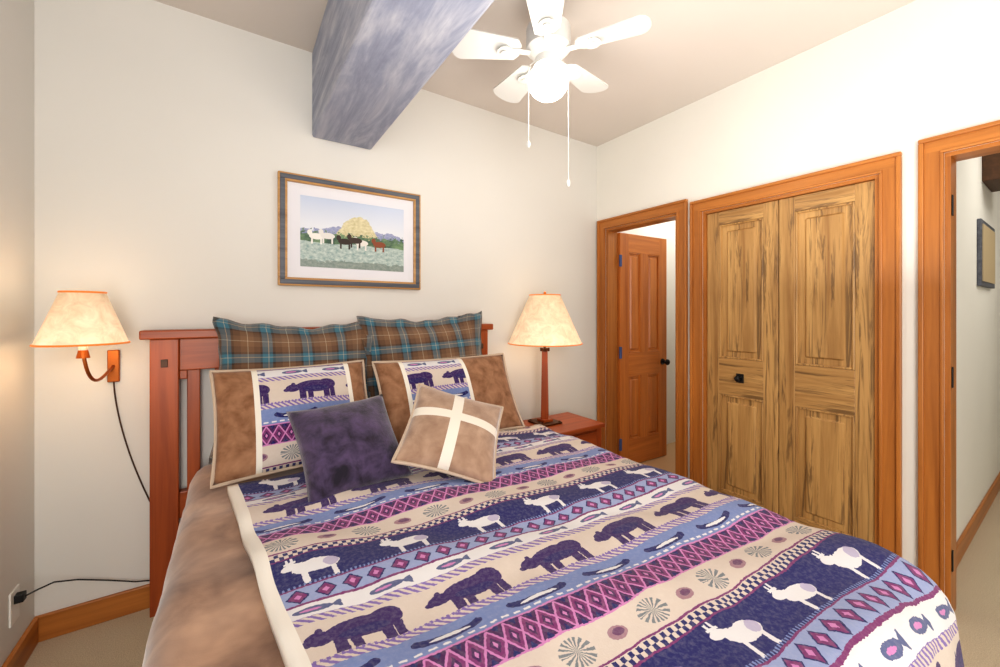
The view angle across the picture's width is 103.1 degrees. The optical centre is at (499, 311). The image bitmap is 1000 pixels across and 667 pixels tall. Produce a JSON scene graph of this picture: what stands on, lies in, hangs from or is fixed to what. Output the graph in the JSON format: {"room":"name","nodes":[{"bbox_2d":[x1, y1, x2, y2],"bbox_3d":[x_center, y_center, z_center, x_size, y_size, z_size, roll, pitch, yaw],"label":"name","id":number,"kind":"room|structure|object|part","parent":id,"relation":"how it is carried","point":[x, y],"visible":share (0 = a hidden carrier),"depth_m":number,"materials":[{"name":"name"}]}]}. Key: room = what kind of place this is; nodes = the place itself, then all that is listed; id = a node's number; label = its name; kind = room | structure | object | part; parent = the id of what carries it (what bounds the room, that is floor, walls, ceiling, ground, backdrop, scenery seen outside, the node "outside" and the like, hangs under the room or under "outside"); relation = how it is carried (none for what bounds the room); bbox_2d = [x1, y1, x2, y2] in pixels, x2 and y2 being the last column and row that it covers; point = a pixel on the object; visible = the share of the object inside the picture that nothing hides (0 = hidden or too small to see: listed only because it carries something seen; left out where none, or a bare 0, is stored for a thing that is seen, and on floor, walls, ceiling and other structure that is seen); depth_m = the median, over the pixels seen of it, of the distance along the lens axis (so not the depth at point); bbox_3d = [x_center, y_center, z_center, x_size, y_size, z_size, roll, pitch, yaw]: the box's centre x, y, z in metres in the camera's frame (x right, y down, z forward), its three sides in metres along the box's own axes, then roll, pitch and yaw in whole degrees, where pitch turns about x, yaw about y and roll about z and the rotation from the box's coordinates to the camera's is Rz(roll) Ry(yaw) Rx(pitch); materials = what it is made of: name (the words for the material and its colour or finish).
{"room":"bedroom","nodes":[
{"label":"bedroom","id":0,"kind":"room"},
{"bbox_2d":[0,0,33,666],"bbox_3d":[-0.832,-0.043,-0.085,0.120,2.755,3.980,0,0,-34],"label":"wall","id":1,"kind":"structure","parent":0,"point":[16,291],"depth_m":1.48,"materials":[{"name":"paint"}]},
{"bbox_2d":[9,584,26,627],"bbox_3d":[-1.769,1.075,1.460,0.030,0.120,0.070,0,0,-34],"label":"electrical outlet plate","id":2,"kind":"object","parent":1,"relation":"attached to","point":[17,597],"visible":1,"depth_m":1.45,"materials":[{"name":"white plastic"}]},
{"bbox_2d":[25,579,149,596],"bbox_3d":[-1.607,1.137,1.666,0.473,0.178,0.167,0,0,-34],"label":"cord","id":3,"kind":"object","parent":2,"relation":"attached to","point":[84,579],"visible":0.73,"depth_m":1.67,"materials":[{"name":"black"}]},
{"bbox_2d":[2,618,37,666],"bbox_3d":[-0.771,1.282,-0.054,0.016,0.105,3.964,0,0,-34],"label":"baseboard","id":4,"kind":"structure","parent":1,"relation":"attached to","point":[23,650],"depth_m":1.50,"materials":[{"name":"brown wood"}]},
{"bbox_2d":[34,0,674,616],"bbox_3d":[0.191,-0.043,3.056,5.300,2.755,0.120,0,0,-34],"label":"wall","id":5,"kind":"structure","parent":0,"point":[170,142],"depth_m":1.91,"materials":[{"name":"paint"}]},
{"bbox_2d":[29,290,149,501],"bbox_3d":[-1.595,0.419,1.570,0.315,0.994,0.376,0,0,-34],"label":"lamp","id":6,"kind":"object","parent":5,"relation":"attached to","point":[82,321],"depth_m":1.46,"materials":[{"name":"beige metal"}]},
{"bbox_3d":[-1.626,0.605,1.770,0.145,0.621,0.006,0,0,-34],"label":"cord sconce","id":7,"kind":"part","parent":6,"relation":"part of","materials":[{"name":"black plastic"}]},
{"bbox_2d":[33,584,149,642],"bbox_3d":[-0.521,1.282,2.501,3.260,0.105,0.016,0,0,-34],"label":"baseboard","id":8,"kind":"structure","parent":5,"relation":"attached to","point":[62,621],"depth_m":1.69,"materials":[{"name":"brown wood"}]},
{"bbox_2d":[278,171,420,289],"bbox_3d":[-0.831,-0.438,2.285,0.785,0.595,0.032,0,0,-34],"label":"framed picture","id":9,"kind":"object","parent":5,"relation":"attached to","point":[333,233],"visible":1,"depth_m":2.26},
{"bbox_2d":[24,442,999,666],"bbox_3d":[1.896,1.383,2.748,7.800,0.104,5.920,0,0,-34],"label":"floor","id":10,"kind":"structure","parent":0,"point":[119,642],"depth_m":1.67,"materials":[{"name":"carpet"}]},
{"bbox_2d":[139,311,963,666],"bbox_3d":[-0.166,0.663,1.383,1.948,1.344,2.233,0,0,-34],"label":"bed","id":11,"kind":"object","parent":10,"relation":"on","point":[365,491],"visible":1,"depth_m":1.14,"materials":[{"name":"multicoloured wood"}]},
{"bbox_3d":[-0.899,0.457,1.777,0.647,0.480,0.014,0,-30,-37],"label":"pillow pattern cord","id":12,"kind":"part","parent":11,"relation":"part of","materials":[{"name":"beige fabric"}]},
{"bbox_2d":[285,393,413,510],"bbox_3d":[-0.585,0.517,1.559,0.390,0.390,0.157,-3,-42,-41],"label":"pillow","id":13,"kind":"object","parent":11,"relation":"on","point":[347,450],"depth_m":1.48,"materials":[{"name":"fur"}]},
{"bbox_3d":[-0.195,0.502,1.667,0.409,0.014,0.409,17,35,-6],"label":"pillow cross cord","id":14,"kind":"part","parent":11,"relation":"part of","materials":[{"name":"beige fabric"}]},
{"bbox_3d":[-0.262,0.461,2.174,0.806,0.470,0.014,0,-30,-32],"label":"pillow pattern cord","id":15,"kind":"part","parent":11,"relation":"part of","materials":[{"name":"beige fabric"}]},
{"bbox_2d":[227,424,963,666],"bbox_3d":[0.119,0.961,1.242,1.629,0.655,1.683,0,0,-34],"label":"comforter","id":16,"kind":"object","parent":11,"relation":"on","point":[569,551],"depth_m":0.98,"materials":[{"name":"multicoloured fabric"}]},
{"bbox_2d":[523,412,604,447],"bbox_3d":[0.394,1.048,2.723,0.540,0.575,0.370,0,0,-34],"label":"nightstand","id":17,"kind":"object","parent":10,"relation":"on","point":[582,428],"visible":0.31,"depth_m":2.68,"materials":[{"name":"brown wood"}]},
{"bbox_2d":[508,291,582,426],"bbox_3d":[0.308,0.308,2.726,0.510,0.901,0.510,0,0,-34],"label":"table lamp","id":18,"kind":"object","parent":17,"relation":"on","point":[544,322],"visible":1,"depth_m":2.59,"materials":[{"name":"beige fabric"}]},
{"bbox_2d":[154,0,915,146],"bbox_3d":[1.896,-1.470,2.748,7.800,0.100,5.920,0,0,-34],"label":"ceiling","id":19,"kind":"structure","parent":0,"point":[678,54],"depth_m":2.12,"materials":[{"name":"paint"}]},
{"bbox_2d":[312,0,493,149],"bbox_3d":[0.205,-1.188,0.604,0.320,0.465,3.980,0,0,-34],"label":"beam","id":20,"kind":"structure","parent":19,"relation":"attached to","point":[376,64],"depth_m":1.56,"materials":[{"name":"grey wood"}]},
{"bbox_2d":[452,0,651,186],"bbox_3d":[0.216,-0.994,1.825,0.846,0.852,0.834,0,0,-34],"label":"ceiling fan","id":21,"kind":"object","parent":19,"relation":"hanging from","point":[549,75],"visible":0.98,"depth_m":1.74,"materials":[{"name":"white"}]},
{"bbox_2d":[597,0,999,593],"bbox_3d":[2.233,-0.043,1.952,0.720,2.755,3.980,0,0,-34],"label":"wall","id":22,"kind":"structure","parent":0,"point":[905,79],"depth_m":2.00,"materials":[{"name":"paint"}]},
{"bbox_2d":[597,199,687,477],"bbox_3d":[1.107,0.281,3.083,0.148,2.108,0.806,0,0,-34],"label":"door frame","id":23,"kind":"structure","parent":22,"relation":"attached to","point":[607,324],"depth_m":3.21,"materials":[{"name":"brown wood"}]},
{"bbox_2d":[617,233,669,462],"bbox_3d":[1.267,0.325,3.534,0.622,2.000,0.180,0,0,-31],"label":"door","id":24,"kind":"structure","parent":22,"relation":"in","point":[643,361],"depth_m":3.50,"materials":[{"name":"brown wood"}]},
{"bbox_2d":[707,200,778,513],"bbox_3d":[1.480,0.340,2.453,0.086,1.970,0.414,0,0,-34],"label":"closet door","id":25,"kind":"structure","parent":22,"relation":"in","point":[743,353],"depth_m":2.44,"materials":[{"name":"brown wood"}]},
{"bbox_2d":[690,151,901,556],"bbox_3d":[1.627,0.296,2.300,0.148,2.078,1.026,0,0,-34],"label":"trim","id":26,"kind":"structure","parent":22,"relation":"attached to","point":[887,170],"depth_m":1.92,"materials":[{"name":"brown wood"}]},
{"bbox_2d":[779,180,874,542],"bbox_3d":[1.732,0.340,2.119,0.036,1.970,0.414,0,0,-34],"label":"closet door","id":27,"kind":"structure","parent":22,"relation":"in","point":[826,359],"depth_m":2.09,"materials":[{"name":"brown wood"}]},
{"bbox_2d":[918,120,999,611],"bbox_3d":[2.211,0.281,1.421,0.148,2.108,0.976,0,0,-34],"label":"door frame","id":28,"kind":"structure","parent":22,"relation":"attached to","point":[932,150],"depth_m":1.75,"materials":[{"name":"brown wood"}]},
{"bbox_2d":[956,156,999,541],"bbox_3d":[3.780,-0.043,3.075,4.300,2.755,0.100,0,0,-34],"label":"wall","id":29,"kind":"structure","parent":0,"point":[977,390],"depth_m":2.32,"materials":[{"name":"paint"}]},
{"bbox_2d":[956,472,999,567],"bbox_3d":[3.770,1.285,3.000,4.200,0.100,0.015,0,0,-34],"label":"baseboard","id":30,"kind":"structure","parent":29,"relation":"attached to","point":[966,537],"depth_m":2.40,"materials":[{"name":"brown wood"}]},
{"bbox_2d":[977,218,994,288],"bbox_3d":[3.239,-0.375,2.642,0.580,0.420,0.024,0,0,-34],"label":"picture frame","id":31,"kind":"object","parent":29,"relation":"attached to","point":[985,254],"visible":1,"depth_m":2.54,"materials":[{"name":"brown wood"}]},
{"bbox_2d":[982,153,999,191],"bbox_3d":[3.406,-0.985,2.617,0.430,0.260,0.250,0,0,-34],"label":"beam","id":32,"kind":"structure","parent":29,"relation":"attached to","point":[991,172],"depth_m":2.58,"materials":[{"name":"brown wood"}]}
]}

